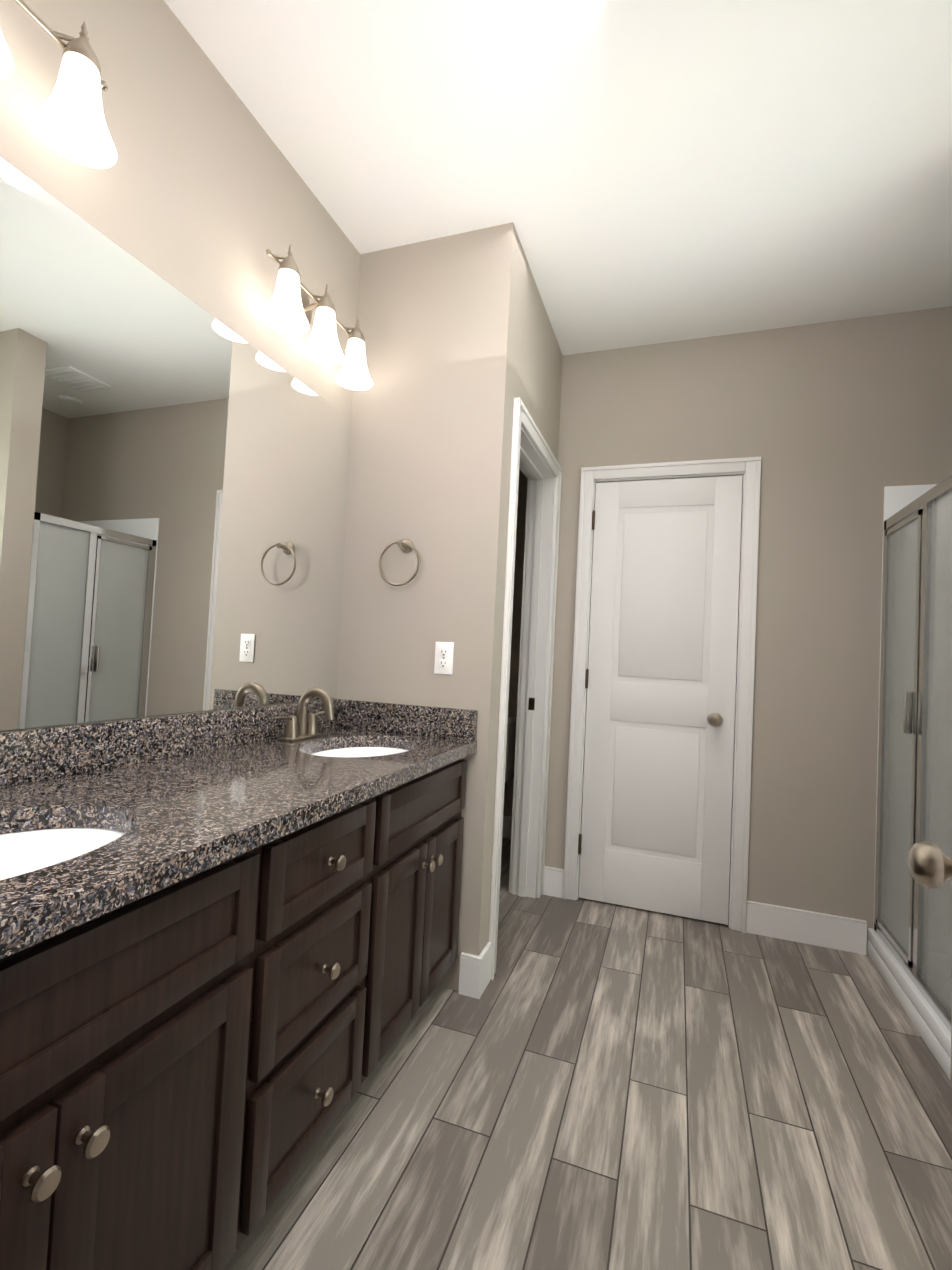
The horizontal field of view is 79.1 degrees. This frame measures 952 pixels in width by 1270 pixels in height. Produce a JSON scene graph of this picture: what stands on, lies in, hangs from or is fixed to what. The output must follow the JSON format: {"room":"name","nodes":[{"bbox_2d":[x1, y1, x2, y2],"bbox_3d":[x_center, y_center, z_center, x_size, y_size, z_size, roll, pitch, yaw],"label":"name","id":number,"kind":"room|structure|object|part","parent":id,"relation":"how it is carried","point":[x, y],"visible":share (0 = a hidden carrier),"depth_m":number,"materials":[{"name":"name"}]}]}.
{"room":"bathroom","nodes":[
{"label":"bathroom","id":0,"kind":"room"},
{"bbox_2d":[0,703,291,786],"bbox_3d":[-0.816,0.252,1.364,0.020,0.105,1.752,2,-2,19],"label":"backsplash","id":1,"kind":"structure","parent":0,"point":[28,755],"depth_m":1.33,"materials":[{"name":"grey stone"}]},
{"bbox_2d":[0,0,359,731],"bbox_3d":[-0.884,-0.190,1.345,0.120,2.700,1.880,2,-2,19],"label":"wall","id":2,"kind":"structure","parent":0,"point":[200,194],"depth_m":1.46,"materials":[{"name":"beige paint"}]},
{"bbox_2d":[0,0,116,168],"bbox_3d":[-0.841,-1.083,0.940,0.166,0.238,0.518,2,-2,19],"label":"sconce","id":3,"kind":"object","parent":2,"relation":"attached to","point":[69,122],"visible":1,"depth_m":1.10,"materials":[{"name":"white glass"}]},
{"bbox_3d":[-0.828,-1.040,0.934,0.134,0.152,0.134,2,-2,19],"label":"lamp shade","id":4,"kind":"part","parent":3,"relation":"part of","materials":[{"name":"white glass"}]},
{"bbox_3d":[-0.766,-1.030,1.113,0.134,0.152,0.134,2,-2,19],"label":"lamp shade","id":5,"kind":"part","parent":3,"relation":"part of","materials":[{"name":"white glass"}]},
{"bbox_2d":[0,157,351,730],"bbox_3d":[-0.795,-0.337,1.387,0.006,1.069,1.748,2,-2,19],"label":"mirror","id":6,"kind":"object","parent":2,"relation":"attached to","point":[174,472],"visible":1,"depth_m":1.38,"materials":[{"name":"silver mirror"}]},
{"bbox_2d":[262,244,372,389],"bbox_3d":[-0.508,-1.035,1.893,0.166,0.238,0.518,2,-2,19],"label":"sconce","id":7,"kind":"object","parent":2,"relation":"attached to","point":[290,307],"visible":1,"depth_m":1.86,"materials":[{"name":"white glass"}]},
{"bbox_3d":[-0.558,-1.000,1.707,0.134,0.152,0.134,2,-2,19],"label":"lamp shade","id":8,"kind":"part","parent":7,"relation":"part of","materials":[{"name":"white glass"}]},
{"bbox_3d":[-0.495,-0.991,1.886,0.134,0.152,0.134,2,-2,19],"label":"lamp shade","id":9,"kind":"part","parent":7,"relation":"part of","materials":[{"name":"white glass"}]},
{"bbox_3d":[-0.432,-0.982,2.065,0.134,0.152,0.134,2,-2,19],"label":"lamp shade","id":10,"kind":"part","parent":7,"relation":"part of","materials":[{"name":"white glass"}]},
{"bbox_2d":[335,222,520,990],"bbox_3d":[-0.264,-0.131,2.180,0.740,2.700,0.110,2,-2,19],"label":"wall","id":11,"kind":"structure","parent":0,"point":[431,440],"depth_m":2.10,"materials":[{"name":"beige paint"}]},
{"bbox_2d":[379,539,419,585],"bbox_3d":[-0.268,-0.264,2.094,0.165,0.183,0.066,2,-2,19],"label":"towel ring","id":12,"kind":"object","parent":11,"relation":"attached to","point":[406,545],"visible":1,"depth_m":2.08,"materials":[{"name":"silver metal"}]},
{"bbox_2d":[336,699,477,738],"bbox_3d":[-0.259,0.304,2.084,0.554,0.105,0.021,2,-2,19],"label":"backsplash","id":13,"kind":"structure","parent":11,"relation":"attached to","point":[449,723],"depth_m":2.07,"materials":[{"name":"grey stone"}]},
{"bbox_2d":[434,642,453,674],"bbox_3d":[-0.115,0.082,2.054,0.070,0.114,0.008,2,-2,19],"label":"electrical outlet","id":14,"kind":"object","parent":11,"relation":"attached to","point":[443,657],"visible":1,"depth_m":2.05,"materials":[{"name":"white plastic"}]},
{"bbox_2d":[458,942,491,998],"bbox_3d":[-0.001,1.160,2.013,0.075,0.135,0.122,2,-2,19],"label":"baseboard","id":15,"kind":"structure","parent":11,"relation":"attached to","point":[474,975],"depth_m":1.96,"materials":[{"name":"white wood"}]},
{"bbox_2d":[488,245,523,939],"bbox_3d":[0.054,-0.117,2.150,0.120,2.700,0.045,2,-2,19],"label":"wall","id":16,"kind":"structure","parent":0,"point":[518,323],"depth_m":2.16,"materials":[{"name":"beige paint"}]},
{"bbox_2d":[503,469,526,816],"bbox_3d":[0.110,-0.056,3.854,1.140,2.700,0.120,2,-2,19],"label":"wall","id":17,"kind":"structure","parent":0,"point":[516,622],"depth_m":3.74,"materials":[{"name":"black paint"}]},
{"bbox_2d":[502,816,511,838],"bbox_3d":[0.039,1.221,3.740,0.870,0.135,0.019,2,-2,19],"label":"baseboard","id":18,"kind":"structure","parent":17,"relation":"attached to","point":[507,826],"depth_m":3.66,"materials":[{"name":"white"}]},
{"bbox_2d":[517,253,562,460],"bbox_3d":[0.333,-0.076,2.947,0.120,2.700,1.645,2,-2,19],"label":"wall","id":19,"kind":"structure","parent":0,"point":[539,372],"depth_m":2.48,"materials":[{"name":"beige paint"}]},
{"bbox_2d":[488,397,561,980],"bbox_3d":[0.168,0.195,2.506,0.168,2.113,0.826,2,-2,19],"label":"door frame","id":20,"kind":"structure","parent":19,"relation":"attached to","point":[535,468],"depth_m":2.81,"materials":[{"name":"white wood"}]},
{"bbox_3d":[0.272,0.337,2.817,0.030,0.060,0.002,2,-2,19],"label":"toilet door strike trim","id":21,"kind":"part","parent":20,"relation":"part of","materials":[{"name":"black metal"}]},
{"bbox_2d":[164,0,951,355],"bbox_3d":[0.324,-1.520,1.748,4.600,0.100,4.450,2,-2,19],"label":"ceiling","id":22,"kind":"structure","parent":0,"point":[642,172],"depth_m":1.71,"materials":[{"name":"white paint"}]},
{"bbox_2d":[224,837,951,1269],"bbox_3d":[0.189,1.275,1.653,4.600,0.100,4.450,2,-2,19],"label":"floor","id":23,"kind":"structure","parent":0,"point":[586,1085],"depth_m":1.45,"materials":[{"name":"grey wood"}]},
{"bbox_2d":[0,747,476,1269],"bbox_3d":[-0.569,0.764,1.253,0.577,0.820,1.745,2,-2,19],"label":"bathroom vanity","id":24,"kind":"object","parent":23,"relation":"on","point":[228,947],"depth_m":0.92,"materials":[{"name":"brown wood"}]},
{"bbox_2d":[0,727,476,946],"bbox_3d":[-0.557,0.334,1.269,0.577,0.039,1.752,2,-2,19],"label":"countertop","id":25,"kind":"structure","parent":24,"relation":"on","point":[195,807],"depth_m":1.06,"materials":[{"name":"grey stone"}]},
{"bbox_2d":[0,811,147,874],"bbox_3d":[-0.708,0.402,0.791,0.363,0.169,0.495,2,-2,19],"label":"sink","id":26,"kind":"object","parent":25,"relation":"in","point":[41,836],"depth_m":0.99,"materials":[{"name":"white ceramic"}]},
{"bbox_2d":[268,687,339,742],"bbox_3d":[-0.519,0.252,1.852,0.145,0.168,0.313,2,-2,19],"label":"faucet","id":27,"kind":"object","parent":25,"relation":"on","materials":[{"name":"silver metal"}]},
{"bbox_2d":[308,739,415,758],"bbox_3d":[-0.360,0.453,1.786,0.363,0.169,0.495,2,-2,19],"label":"sink","id":28,"kind":"object","parent":25,"relation":"in","point":[351,748],"depth_m":1.97,"materials":[{"name":"white ceramic"}]},
{"bbox_2d":[505,714,516,782],"bbox_3d":[-0.078,0.879,3.416,0.470,0.785,0.716,2,-2,19],"label":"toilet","id":29,"kind":"object","parent":23,"relation":"on","point":[510,748],"visible":0.1,"depth_m":3.55,"materials":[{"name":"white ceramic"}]},
{"bbox_2d":[867,475,951,1079],"bbox_3d":[1.974,0.314,1.894,0.952,2.008,0.782,2,-2,19],"label":"shower stall","id":30,"kind":"object","parent":23,"relation":"on","point":[909,947],"visible":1,"depth_m":2.10,"materials":[{"name":"glass"}]},
{"bbox_2d":[545,306,951,953],"bbox_3d":[1.552,-0.031,2.542,2.450,2.700,0.120,2,-2,19],"label":"wall","id":31,"kind":"structure","parent":0,"point":[850,419],"depth_m":2.52,"materials":[{"name":"beige paint"}]},
{"bbox_2d":[578,511,594,853],"bbox_3d":[0.536,0.222,2.817,0.024,1.676,0.013,2,-2,19],"label":"door hinges","id":32,"kind":"object","parent":31,"relation":"attached to","point":[587,670],"depth_m":2.81,"materials":[{"name":"silver metal"}]},
{"bbox_2d":[579,475,742,924],"bbox_3d":[0.851,0.268,2.691,0.664,2.025,0.109,2,-2,19],"label":"door","id":33,"kind":"structure","parent":31,"relation":"in","point":[658,772],"depth_m":2.70,"materials":[{"name":"white wood"}]},
{"bbox_3d":[1.075,0.383,2.588,0.064,0.064,0.074,2,-2,19],"label":"knob","id":34,"kind":"part","parent":33,"relation":"part of","materials":[{"name":"silver metal"}]},
{"bbox_2d":[563,457,760,932],"bbox_3d":[0.854,0.237,2.696,0.806,2.108,0.024,2,-2,19],"label":"door frame","id":35,"kind":"structure","parent":31,"relation":"attached to","point":[750,467],"depth_m":2.63,"materials":[{"name":"white wood"}]},
{"bbox_2d":[543,866,866,954],"bbox_3d":[0.963,1.228,2.612,1.380,0.135,0.015,2,-2,19],"label":"baseboard","id":36,"kind":"structure","parent":31,"relation":"attached to","point":[847,934],"depth_m":2.46,"materials":[{"name":"white wood"}]},
{"bbox_2d":[950,1019,951,1085],"bbox_3d":[1.488,-0.067,1.590,0.200,2.700,0.140,2,-2,19],"label":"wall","id":37,"kind":"structure","parent":0,"point":[951,1057],"depth_m":1.64,"materials":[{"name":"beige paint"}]},
{"bbox_3d":[-0.045,0.137,0.101,0.830,2.045,0.120,2,-2,19],"label":"door frame","id":38,"kind":"structure","parent":0,"visible":0},
{"bbox_2d":[908,841,951,888],"bbox_3d":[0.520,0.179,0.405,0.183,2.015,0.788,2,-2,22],"label":"door knob","id":39,"kind":"object","parent":38,"relation":"attached to","point":[929,865],"depth_m":0.71,"materials":[{"name":"silver"}]}
]}

